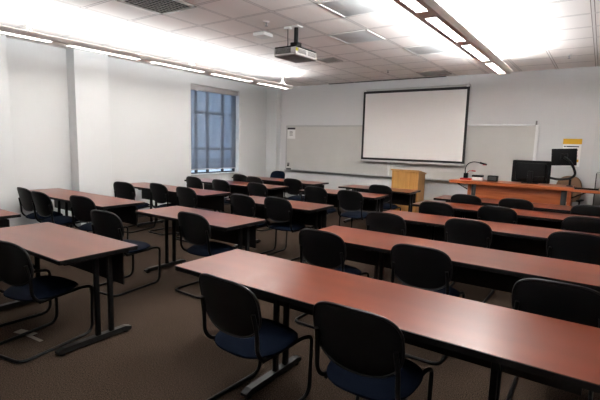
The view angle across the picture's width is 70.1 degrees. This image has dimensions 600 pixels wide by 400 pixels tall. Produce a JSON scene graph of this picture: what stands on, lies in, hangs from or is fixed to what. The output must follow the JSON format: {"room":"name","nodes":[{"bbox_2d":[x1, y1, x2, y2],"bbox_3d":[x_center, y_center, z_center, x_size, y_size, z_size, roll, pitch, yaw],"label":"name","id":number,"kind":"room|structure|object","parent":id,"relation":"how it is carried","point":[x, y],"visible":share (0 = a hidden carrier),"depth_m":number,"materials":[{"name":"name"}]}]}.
{"room":"classroom","nodes":[
{"label":"classroom","id":0,"kind":"room"},
{"bbox_2d":[0,34,17,226],"bbox_3d":[-4.767,-0.913,6.342,0.270,3.100,0.800,7,9,35],"label":"pillar","id":1,"kind":"structure","parent":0,"point":[7,176],"depth_m":6.52,"materials":[{"name":"grey paint"}]},
{"bbox_2d":[66,48,111,226],"bbox_3d":[-3.784,-1.071,7.732,0.270,3.100,0.620,7,9,35],"label":"pillar","id":2,"kind":"structure","parent":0,"point":[87,71],"depth_m":7.56,"materials":[{"name":"grey paint"}]},
{"bbox_2d":[6,38,266,225],"bbox_3d":[-4.179,-1.068,7.631,0.300,3.100,11.200,7,9,35],"label":"wall","id":3,"kind":"structure","parent":0,"point":[150,106],"depth_m":8.43,"materials":[{"name":"grey paint"}]},
{"bbox_2d":[69,203,228,226],"bbox_3d":[-4.145,0.442,7.662,0.012,0.100,11.010,7,9,35],"label":"baseboard","id":4,"kind":"structure","parent":3,"relation":"attached to","point":[139,215],"depth_m":8.88,"materials":[{"name":"grey rubber"}]},
{"bbox_2d":[191,84,237,169],"bbox_3d":[-2.084,-1.723,10.398,0.090,1.950,1.550,7,9,35],"label":"roller blind","id":5,"kind":"object","parent":3,"relation":"attached to","point":[213,110],"visible":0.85,"depth_m":10.36,"materials":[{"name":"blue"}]},
{"bbox_2d":[191,168,238,175],"bbox_3d":[-2.100,-1.672,10.428,0.230,2.070,1.590,7,9,35],"label":"window","id":6,"kind":"structure","parent":3,"relation":"in","point":[222,171],"depth_m":10.54,"materials":[{"name":"grey metal"}]},
{"bbox_2d":[266,87,281,176],"bbox_3d":[-0.747,-1.549,11.933,0.380,3.100,0.210,7,9,35],"label":"pillar","id":7,"kind":"structure","parent":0,"point":[273,119],"depth_m":11.78,"materials":[{"name":"grey paint"}]},
{"bbox_2d":[0,204,599,399],"bbox_3d":[-0.009,1.024,4.920,10.800,0.120,11.800,7,9,35],"label":"floor","id":8,"kind":"structure","parent":0,"point":[166,353],"depth_m":3.28,"materials":[{"name":"carpet"}]},
{"bbox_2d":[0,209,20,227],"bbox_3d":[-4.280,0.437,5.238,2.420,0.740,0.635,7,9,35],"label":"table","id":9,"kind":"object","parent":8,"relation":"on","point":[5,215],"visible":0.72,"depth_m":4.75,"materials":[{"name":"laminate"}]},
{"bbox_2d":[14,329,36,335],"bbox_3d":[-2.252,1.089,3.513,0.190,0.002,0.070,4,8,20],"label":"paper scrap","id":10,"kind":"object","parent":8,"relation":"on","point":[20,331],"visible":0.71,"depth_m":3.51,"materials":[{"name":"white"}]},
{"bbox_2d":[0,263,51,326],"bbox_3d":[-2.623,0.607,3.760,0.482,0.873,0.628,7,9,35],"label":"chair","id":11,"kind":"object","parent":8,"relation":"on","point":[34,266],"visible":0.26,"depth_m":3.82,"materials":[{"name":"black metal"}]},
{"bbox_2d":[27,335,42,341],"bbox_3d":[-2.121,1.104,3.422,0.190,0.002,0.028,6,9,29],"label":"paper scrap","id":12,"kind":"object","parent":8,"relation":"on","point":[32,337],"visible":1,"depth_m":3.41,"materials":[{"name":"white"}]},
{"bbox_2d":[17,187,62,220],"bbox_3d":[-3.850,0.225,6.404,0.482,0.873,0.628,7,9,35],"label":"chair","id":13,"kind":"object","parent":8,"relation":"on","point":[25,198],"visible":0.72,"depth_m":6.19,"materials":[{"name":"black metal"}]},
{"bbox_2d":[0,240,93,363],"bbox_3d":[-2.025,0.681,3.316,0.482,0.873,0.628,5,8,24],"label":"chair","id":14,"kind":"object","parent":8,"relation":"on","point":[16,266],"visible":1,"depth_m":3.15,"materials":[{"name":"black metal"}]},
{"bbox_2d":[31,191,88,231],"bbox_3d":[-3.395,0.288,6.015,0.482,0.873,0.628,6,9,32],"label":"chair","id":15,"kind":"object","parent":8,"relation":"on","point":[42,203],"visible":0.82,"depth_m":5.80,"materials":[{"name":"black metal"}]},
{"bbox_2d":[0,222,137,355],"bbox_3d":[-2.136,0.692,3.727,1.530,0.740,0.635,7,9,35],"label":"table","id":16,"kind":"object","parent":8,"relation":"on","point":[98,255],"visible":0.77,"depth_m":3.46,"materials":[{"name":"laminate"}]},
{"bbox_2d":[30,188,144,226],"bbox_3d":[-3.322,0.307,6.403,2.420,0.740,0.635,7,9,35],"label":"table","id":17,"kind":"object","parent":8,"relation":"on","point":[125,209],"visible":0.41,"depth_m":6.11,"materials":[{"name":"brown wood"}]},
{"bbox_2d":[69,195,128,255],"bbox_3d":[-2.698,0.346,5.711,0.482,0.873,0.628,5,8,26],"label":"chair","id":18,"kind":"object","parent":8,"relation":"on","point":[81,206],"visible":0.62,"depth_m":5.47,"materials":[{"name":"black metal"}]},
{"bbox_2d":[89,210,160,296],"bbox_3d":[-1.909,0.508,4.643,0.482,0.873,0.628,5,9,28],"label":"chair","id":19,"kind":"object","parent":8,"relation":"on","point":[104,223],"visible":0.66,"depth_m":4.42,"materials":[{"name":"black metal"}]},
{"bbox_2d":[113,181,155,232],"bbox_3d":[-2.955,0.088,7.607,0.482,0.873,0.628,5,8,23],"label":"chair","id":20,"kind":"object","parent":8,"relation":"on","point":[125,190],"visible":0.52,"depth_m":7.35,"materials":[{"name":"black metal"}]},
{"bbox_2d":[148,183,180,234],"bbox_3d":[-2.292,0.119,7.504,0.482,0.873,0.628,7,9,35],"label":"chair","id":21,"kind":"object","parent":8,"relation":"on","point":[159,193],"visible":0.67,"depth_m":7.27,"materials":[{"name":"black metal"}]},
{"bbox_2d":[130,182,230,234],"bbox_3d":[-2.356,0.151,7.769,2.420,0.740,0.635,7,9,35],"label":"table","id":22,"kind":"object","parent":8,"relation":"on","point":[208,199],"visible":0.55,"depth_m":7.56,"materials":[{"name":"brown wood"}]},
{"bbox_2d":[176,186,211,241],"bbox_3d":[-1.699,0.197,7.032,0.482,0.873,0.628,7,9,35],"label":"chair","id":23,"kind":"object","parent":8,"relation":"on","point":[186,197],"visible":0.55,"depth_m":6.78,"materials":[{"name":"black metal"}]},
{"bbox_2d":[136,206,265,272],"bbox_3d":[-1.197,0.543,5.038,1.530,0.740,0.635,7,9,35],"label":"table","id":24,"kind":"object","parent":8,"relation":"on","point":[230,228],"visible":0.73,"depth_m":4.99,"materials":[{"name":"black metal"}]},
{"bbox_2d":[186,176,219,211],"bbox_3d":[-2.060,-0.073,9.004,0.482,0.873,0.628,7,9,35],"label":"chair","id":25,"kind":"object","parent":8,"relation":"on","point":[192,182],"visible":0.41,"depth_m":8.72,"materials":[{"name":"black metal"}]},
{"bbox_2d":[175,211,233,298],"bbox_3d":[-0.993,0.531,4.652,0.482,0.873,0.628,7,9,35],"label":"chair","id":26,"kind":"object","parent":8,"relation":"on","point":[194,228],"visible":0.91,"depth_m":4.45,"materials":[{"name":"black plastic"}]},
{"bbox_2d":[212,179,230,213],"bbox_3d":[-1.421,0.009,8.511,0.482,0.873,0.628,7,9,35],"label":"chair","id":27,"kind":"object","parent":8,"relation":"on","point":[217,184],"visible":0.4,"depth_m":8.25,"materials":[{"name":"black plastic"}]},
{"bbox_2d":[184,178,288,218],"bbox_3d":[-1.400,0.004,9.069,2.420,0.740,0.635,7,9,35],"label":"table","id":28,"kind":"object","parent":8,"relation":"on","point":[237,187],"visible":0.27,"depth_m":8.94,"materials":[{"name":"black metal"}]},
{"bbox_2d":[233,174,246,181],"bbox_3d":[-1.238,-0.178,9.960,0.482,0.873,0.628,7,9,35],"label":"chair","id":29,"kind":"object","parent":8,"relation":"on","point":[236,177],"visible":0.21,"depth_m":9.68,"materials":[{"name":"black plastic"}]},
{"bbox_2d":[230,194,276,253],"bbox_3d":[-0.700,0.326,6.255,0.482,0.873,0.628,7,9,35],"label":"chair","id":30,"kind":"object","parent":8,"relation":"on","point":[242,205],"visible":0.52,"depth_m":6.02,"materials":[{"name":"black metal"}]},
{"bbox_2d":[246,176,262,183],"bbox_3d":[-0.869,-0.096,9.413,0.482,0.873,0.628,7,9,35],"label":"chair","id":31,"kind":"object","parent":8,"relation":"on","point":[249,178],"visible":0.16,"depth_m":9.12,"materials":[{"name":"black metal"}]},
{"bbox_2d":[199,273,313,399],"bbox_3d":[-0.280,0.823,2.582,0.482,0.873,0.628,7,10,37],"label":"chair","id":32,"kind":"object","parent":8,"relation":"on","point":[234,309],"visible":1,"depth_m":2.40,"materials":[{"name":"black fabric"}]},
{"bbox_2d":[247,182,271,230],"bbox_3d":[-0.670,0.091,8.039,0.482,0.873,0.628,7,9,35],"label":"chair","id":33,"kind":"object","parent":8,"relation":"on","point":[254,189],"visible":0.4,"depth_m":7.77,"materials":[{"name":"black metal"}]},
{"bbox_2d":[270,171,284,178],"bbox_3d":[-0.709,-0.305,11.018,0.482,0.873,0.628,7,9,35],"label":"chair","id":34,"kind":"object","parent":8,"relation":"on","point":[275,174],"visible":0.29,"depth_m":11.16,"materials":[{"name":"blue fabric"}]},
{"bbox_2d":[226,196,333,263],"bbox_3d":[-0.328,0.398,6.302,1.530,0.740,0.635,7,9,35],"label":"table","id":35,"kind":"object","parent":8,"relation":"on","point":[306,213],"visible":0.61,"depth_m":6.16,"materials":[{"name":"brown wood"}]},
{"bbox_2d":[232,176,328,194],"bbox_3d":[-0.525,-0.114,10.134,2.420,0.740,0.635,7,9,35],"label":"table","id":36,"kind":"object","parent":8,"relation":"on","point":[266,180],"visible":0.29,"depth_m":9.87,"materials":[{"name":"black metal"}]},
{"bbox_2d":[264,197,311,260],"bbox_3d":[-0.190,0.367,6.046,0.482,0.873,0.628,7,9,35],"label":"chair","id":37,"kind":"object","parent":8,"relation":"on","point":[279,210],"visible":0.95,"depth_m":5.85,"materials":[{"name":"black metal"}]},
{"bbox_2d":[284,178,304,201],"bbox_3d":[-0.037,-0.043,9.175,0.482,0.873,0.628,7,9,35],"label":"chair","id":38,"kind":"object","parent":8,"relation":"on","point":[295,185],"visible":0.85,"depth_m":8.96,"materials":[{"name":"black metal"}]},
{"bbox_2d":[304,186,340,229],"bbox_3d":[0.383,0.170,7.648,0.482,0.873,0.628,7,9,35],"label":"chair","id":39,"kind":"object","parent":8,"relation":"on","point":[313,194],"visible":0.56,"depth_m":7.41,"materials":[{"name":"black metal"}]},
{"bbox_2d":[295,228,368,328],"bbox_3d":[0.298,0.660,3.926,0.482,0.873,0.628,7,9,35],"label":"chair","id":40,"kind":"object","parent":8,"relation":"on","point":[320,248],"visible":0.7,"depth_m":3.69,"materials":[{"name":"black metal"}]},
{"bbox_2d":[299,189,388,227],"bbox_3d":[0.766,0.229,7.797,1.530,0.740,0.635,7,9,35],"label":"table","id":41,"kind":"object","parent":8,"relation":"on","point":[373,202],"visible":0.23,"depth_m":7.66,"materials":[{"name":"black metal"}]},
{"bbox_2d":[337,190,367,227],"bbox_3d":[0.925,0.246,7.175,0.482,0.873,0.628,7,9,35],"label":"chair","id":42,"kind":"object","parent":8,"relation":"on","point":[351,201],"visible":0.91,"depth_m":6.96,"materials":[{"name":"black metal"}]},
{"bbox_2d":[313,301,433,399],"bbox_3d":[0.373,0.889,2.214,0.482,0.873,0.628,7,9,35],"label":"chair","id":43,"kind":"object","parent":8,"relation":"on","point":[365,350],"visible":1,"depth_m":2.01,"materials":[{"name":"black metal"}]},
{"bbox_2d":[338,184,420,222],"bbox_3d":[1.582,0.129,8.709,1.530,0.740,0.635,7,9,35],"label":"table","id":44,"kind":"object","parent":8,"relation":"on","point":[407,197],"visible":0.59,"depth_m":8.59,"materials":[{"name":"brown wood"}]},
{"bbox_2d":[369,184,400,210],"bbox_3d":[1.624,0.120,8.266,0.482,0.873,0.628,7,9,35],"label":"chair","id":45,"kind":"object","parent":8,"relation":"on","point":[375,188],"visible":0.62,"depth_m":8.02,"materials":[{"name":"black metal"}]},
{"bbox_2d":[366,211,405,278],"bbox_3d":[1.062,0.542,4.972,0.482,0.873,0.628,7,9,35],"label":"chair","id":46,"kind":"object","parent":8,"relation":"on","point":[383,222],"visible":0.38,"depth_m":4.70,"materials":[{"name":"black metal"}]},
{"bbox_2d":[175,249,599,399],"bbox_3d":[0.296,0.908,2.573,2.440,0.740,0.635,7,9,35],"label":"table","id":47,"kind":"object","parent":8,"relation":"on","point":[556,353],"visible":0.94,"depth_m":2.24,"materials":[{"name":"laminate"}]},
{"bbox_2d":[391,169,426,212],"bbox_3d":[2.349,-0.120,9.359,0.630,1.103,0.460,7,9,35],"label":"lectern","id":48,"kind":"object","parent":8,"relation":"on","point":[402,179],"visible":0.46,"depth_m":9.15,"materials":[{"name":"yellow wood"}]},
{"bbox_2d":[390,243,464,364],"bbox_3d":[1.021,0.742,3.449,0.482,0.873,0.628,7,9,35],"label":"chair","id":49,"kind":"object","parent":8,"relation":"on","point":[416,266],"visible":0.65,"depth_m":3.21,"materials":[{"name":"black metal"}]},
{"bbox_2d":[419,201,453,216],"bbox_3d":[1.947,0.431,5.981,0.482,0.873,0.628,7,9,35],"label":"chair","id":50,"kind":"object","parent":8,"relation":"on","point":[427,207],"visible":0.24,"depth_m":5.71,"materials":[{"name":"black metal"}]},
{"bbox_2d":[319,225,599,292],"bbox_3d":[1.170,0.783,3.687,2.440,0.740,0.635,7,9,35],"label":"table","id":51,"kind":"object","parent":8,"relation":"on","point":[500,270],"visible":0.48,"depth_m":3.57,"materials":[{"name":"brown wood"}]},
{"bbox_2d":[450,194,481,204],"bbox_3d":[2.743,0.316,7.004,0.482,0.873,0.628,7,9,35],"label":"chair","id":52,"kind":"object","parent":8,"relation":"on","point":[456,198],"visible":0.22,"depth_m":6.73,"materials":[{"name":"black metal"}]},
{"bbox_2d":[444,218,493,302],"bbox_3d":[1.856,0.603,4.663,0.482,0.873,0.628,7,9,35],"label":"chair","id":53,"kind":"object","parent":8,"relation":"on","point":[469,232],"visible":0.43,"depth_m":4.41,"materials":[{"name":"black metal"}]},
{"bbox_2d":[384,210,599,256],"bbox_3d":[2.032,0.644,4.907,2.440,0.740,0.635,7,9,35],"label":"table","id":54,"kind":"object","parent":8,"relation":"on","point":[530,240],"visible":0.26,"depth_m":4.89,"materials":[{"name":"brown wood"}]},
{"bbox_2d":[477,206,517,223],"bbox_3d":[2.642,0.486,5.705,0.482,0.873,0.628,7,9,35],"label":"chair","id":55,"kind":"object","parent":8,"relation":"on","point":[485,213],"visible":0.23,"depth_m":5.44,"materials":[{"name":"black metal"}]},
{"bbox_2d":[433,195,573,213],"bbox_3d":[3.435,0.418,6.890,2.440,0.740,0.635,7,9,35],"label":"table","id":56,"kind":"object","parent":8,"relation":"on","point":[564,209],"visible":0.1,"depth_m":6.74,"materials":[{"name":"brown wood"}]},
{"bbox_2d":[412,200,599,228],"bbox_3d":[2.848,0.513,6.061,2.440,0.740,0.635,7,9,35],"label":"table","id":57,"kind":"object","parent":8,"relation":"on","point":[552,220],"visible":0.17,"depth_m":5.96,"materials":[{"name":"brown wood"}]},
{"bbox_2d":[498,198,533,210],"bbox_3d":[3.334,0.384,6.607,0.482,0.873,0.628,7,9,35],"label":"chair","id":58,"kind":"object","parent":8,"relation":"on","point":[514,203],"visible":0.29,"depth_m":6.33,"materials":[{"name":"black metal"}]},
{"bbox_2d":[449,179,599,205],"bbox_3d":[4.131,0.215,7.498,2.910,0.980,0.600,7,9,35],"label":"desk","id":59,"kind":"object","parent":8,"relation":"on","point":[555,194],"visible":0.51,"depth_m":7.39,"materials":[{"name":"brown wood"}]},
{"bbox_2d":[460,161,486,179],"bbox_3d":[3.247,-0.546,7.999,0.449,0.350,0.140,7,9,35],"label":"gooseneck lamp","id":60,"kind":"object","parent":59,"relation":"on","point":[465,176],"visible":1,"depth_m":8.03,"materials":[{"name":"black plastic"}]},
{"bbox_2d":[472,175,483,180],"bbox_3d":[3.317,-0.416,7.989,0.190,0.100,0.130,7,9,35],"label":"control box","id":61,"kind":"object","parent":59,"relation":"on","point":[474,177],"visible":1,"depth_m":7.93,"materials":[{"name":"white plastic"}]},
{"bbox_2d":[487,175,498,181],"bbox_3d":[3.540,-0.396,7.856,0.170,0.105,0.124,7,9,35],"label":"speaker box","id":62,"kind":"object","parent":59,"relation":"on","point":[493,178],"visible":0.98,"depth_m":7.81,"materials":[{"name":"black plastic"}]},
{"bbox_2d":[488,176,495,180],"bbox_3d":[3.506,-0.390,7.808,0.140,0.075,0.006,7,9,35],"label":"speaker grille","id":63,"kind":"object","parent":62,"relation":"attached to","point":[490,178],"depth_m":7.81,"materials":[{"name":"grey plastic"}]},
{"bbox_2d":[511,160,550,183],"bbox_3d":[4.092,-0.497,7.585,0.610,0.405,0.210,7,9,35],"label":"desktop monitor","id":64,"kind":"object","parent":59,"relation":"on","point":[523,171],"visible":1,"depth_m":7.53,"materials":[{"name":"black plastic"}]},
{"bbox_2d":[550,148,576,186],"bbox_3d":[4.444,-0.557,7.226,0.395,0.636,0.121,7,9,35],"label":"monitor","id":65,"kind":"object","parent":59,"relation":"on","point":[559,157],"visible":0.99,"depth_m":7.21,"materials":[{"name":"black plastic"}]},
{"bbox_2d":[574,186,598,190],"bbox_3d":[4.683,-0.189,7.000,0.340,0.028,0.260,7,9,35],"label":"document tray","id":66,"kind":"object","parent":59,"relation":"on","point":[574,186],"visible":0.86,"depth_m":6.90,"materials":[{"name":"black plastic"}]},
{"bbox_2d":[506,278,599,399],"bbox_3d":[1.588,0.862,2.656,0.482,0.873,0.628,7,9,35],"label":"chair","id":67,"kind":"object","parent":8,"relation":"on","point":[578,304],"visible":0.37,"depth_m":2.40,"materials":[{"name":"black metal"}]},
{"bbox_2d":[556,176,583,204],"bbox_3d":[4.757,0.138,7.758,0.612,1.134,0.600,-5,10,-41],"label":"office chair","id":68,"kind":"object","parent":8,"relation":"on","point":[575,181],"visible":0.2,"depth_m":7.75,"materials":[{"name":"brown fabric"}]},
{"bbox_2d":[546,231,599,264],"bbox_3d":[2.629,0.698,4.102,0.482,0.873,0.628,7,9,35],"label":"chair","id":69,"kind":"object","parent":8,"relation":"on","point":[564,245],"visible":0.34,"depth_m":3.86,"materials":[{"name":"black metal"}]},
{"bbox_2d":[561,216,599,233],"bbox_3d":[3.329,0.594,5.023,0.482,0.873,0.628,7,9,35],"label":"chair","id":70,"kind":"object","parent":8,"relation":"on","point":[571,223],"visible":0.25,"depth_m":4.79,"materials":[{"name":"black metal"}]},
{"bbox_2d":[570,205,599,216],"bbox_3d":[4.081,0.477,6.052,0.482,0.873,0.628,7,9,35],"label":"chair","id":71,"kind":"object","parent":8,"relation":"on","point":[586,210],"visible":0.17,"depth_m":5.82,"materials":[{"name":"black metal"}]},
{"bbox_2d":[592,172,599,205],"bbox_3d":[5.391,0.152,7.414,0.545,1.230,0.455,7,9,35],"label":"cabinet","id":72,"kind":"object","parent":8,"relation":"on","point":[596,198],"visible":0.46,"depth_m":7.33,"materials":[{"name":"grey"}]},
{"bbox_2d":[0,0,599,86],"bbox_3d":[0.074,-2.168,4.498,10.800,0.120,11.800,7,9,35],"label":"ceiling","id":73,"kind":"structure","parent":0,"point":[533,35],"depth_m":5.89,"materials":[{"name":"tile"}]},
{"bbox_2d":[0,11,292,88],"bbox_3d":[-2.153,-2.331,6.899,0.284,0.301,6.582,7,9,35],"label":"linear pendant light","id":74,"kind":"object","parent":73,"relation":"hanging from","point":[5,30],"visible":1,"depth_m":6.20,"materials":[{"name":"white paint"}]},
{"bbox_2d":[117,0,196,14],"bbox_3d":[-1.581,-2.176,4.745,0.600,0.014,0.600,7,9,35],"label":"ceiling vent","id":75,"kind":"object","parent":73,"relation":"in","point":[162,7],"visible":1,"depth_m":4.80,"materials":[{"name":"grey metal"}]},
{"bbox_2d":[253,30,272,38],"bbox_3d":[-0.512,-2.281,5.908,0.210,0.055,0.210,7,9,35],"label":"wireless access point","id":76,"kind":"object","parent":73,"relation":"attached to","point":[263,34],"visible":1,"depth_m":5.85,"materials":[{"name":"white plastic"}]},
{"bbox_2d":[274,25,316,62],"bbox_3d":[-0.044,-2.044,5.571,0.353,0.412,0.524,7,9,35],"label":"projector","id":77,"kind":"object","parent":73,"relation":"hanging from","point":[295,53],"visible":1,"depth_m":5.49,"materials":[{"name":"white plastic"}]},
{"bbox_2d":[275,47,290,53],"bbox_3d":[-0.214,-1.878,5.392,0.240,0.061,0.008,7,9,35],"label":"grille","id":78,"kind":"object","parent":77,"relation":"attached to","point":[278,50],"depth_m":5.39,"materials":[{"name":"black plastic"}]},
{"bbox_2d":[298,48,314,57],"bbox_3d":[0.086,-1.881,5.481,0.007,0.050,0.400,7,9,35],"label":"grille","id":79,"kind":"object","parent":77,"relation":"attached to","point":[303,52],"depth_m":5.47,"materials":[{"name":"grey plastic"}]},
{"bbox_2d":[317,57,342,62],"bbox_3d":[0.537,-2.512,7.698,0.360,0.014,0.360,7,9,35],"label":"ceiling vent","id":80,"kind":"object","parent":73,"relation":"in","point":[332,59],"visible":0.96,"depth_m":7.68,"materials":[{"name":"grey metal"}]},
{"bbox_2d":[317,0,390,17],"bbox_3d":[0.597,-2.111,4.670,0.600,0.011,0.600,7,9,35],"label":"ceiling panel","id":81,"kind":"object","parent":73,"relation":"attached to","point":[343,8],"visible":1,"depth_m":4.68,"materials":[{"name":"grey plastic"}]},
{"bbox_2d":[328,29,385,43],"bbox_3d":[0.799,-2.283,6.008,0.600,0.011,0.600,7,9,35],"label":"ceiling panel","id":82,"kind":"object","parent":73,"relation":"attached to","point":[360,36],"visible":1,"depth_m":5.99,"materials":[{"name":"grey plastic"}]},
{"bbox_2d":[331,76,445,83],"bbox_3d":[1.919,-2.770,9.927,2.900,0.016,0.090,7,9,35],"label":"ceiling slot","id":83,"kind":"object","parent":73,"relation":"attached to","point":[434,76],"visible":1,"depth_m":9.76,"materials":[{"name":"black metal"}]},
{"bbox_2d":[403,43,453,54],"bbox_3d":[1.999,-2.337,6.654,0.600,0.011,0.600,7,9,35],"label":"ceiling panel","id":84,"kind":"object","parent":73,"relation":"attached to","point":[433,48],"visible":1,"depth_m":6.64,"materials":[{"name":"grey"}]},
{"bbox_2d":[416,70,450,75],"bbox_3d":[2.747,-2.596,8.771,0.580,0.014,0.500,7,9,35],"label":"ceiling vent","id":85,"kind":"object","parent":73,"relation":"in","point":[439,72],"visible":1,"depth_m":8.75,"materials":[{"name":"grey metal"}]},
{"bbox_2d":[393,0,512,74],"bbox_3d":[1.169,-1.851,3.922,0.284,0.301,7.472,7,9,35],"label":"linear pendant light","id":86,"kind":"object","parent":73,"relation":"hanging from","point":[433,14],"visible":1,"depth_m":4.52,"materials":[{"name":"white paint"}]},
{"bbox_2d":[280,66,599,205],"bbox_3d":[3.365,-1.098,9.335,10.700,3.100,0.250,7,9,35],"label":"wall","id":87,"kind":"structure","parent":0,"point":[564,103],"depth_m":8.61,"materials":[{"name":"grey paint"}]},
{"bbox_2d":[284,121,538,181],"bbox_3d":[2.091,-1.166,10.021,6.085,1.310,0.085,7,9,35],"label":"whiteboard","id":88,"kind":"object","parent":87,"relation":"attached to","point":[328,149],"visible":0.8,"depth_m":9.95,"materials":[{"name":"ceramic"}]},
{"bbox_2d":[287,128,294,138],"bbox_3d":[-0.234,-1.813,11.613,0.260,0.295,0.004,7,9,35],"label":"notice sheet","id":89,"kind":"object","parent":88,"relation":"attached to","point":[291,131],"visible":1,"depth_m":11.61,"materials":[{"name":"white paper"}]},
{"bbox_2d":[284,169,448,181],"bbox_3d":[2.073,-0.547,10.105,6.080,0.060,0.085,7,9,35],"label":"marker tray","id":90,"kind":"object","parent":88,"relation":"on","point":[328,171],"depth_m":10.54,"materials":[{"name":"silver metal"}]},
{"bbox_2d":[360,83,470,165],"bbox_3d":[2.521,-1.686,9.613,2.430,1.719,0.159,7,9,35],"label":"projection screen","id":91,"kind":"object","parent":87,"relation":"attached to","point":[427,125],"visible":1,"depth_m":9.48,"materials":[{"name":"white fabric"}]},
{"bbox_2d":[563,139,581,166],"bbox_3d":[5.070,-0.884,7.995,0.300,0.515,0.008,7,9,35],"label":"notice","id":92,"kind":"object","parent":87,"relation":"attached to","point":[567,143],"visible":0.52,"depth_m":7.95,"materials":[{"name":"white paper"}]},
{"bbox_2d":[587,99,599,204],"bbox_3d":[5.601,-0.806,7.571,0.685,3.100,0.140,7,9,35],"label":"wall","id":93,"kind":"structure","parent":0,"point":[596,153],"depth_m":7.69,"materials":[{"name":"grey paint"}]},
{"label":"outside","id":94,"kind":"structure","parent":0,"visible":0},
{"bbox_2d":[191,168,230,172],"bbox_3d":[-12.558,-1.347,24.103,31.850,0.100,65.000,7,9,35],"label":"ground","id":95,"kind":"structure","parent":94,"point":[210,170],"depth_m":30.87,"materials":[{"name":"white"}]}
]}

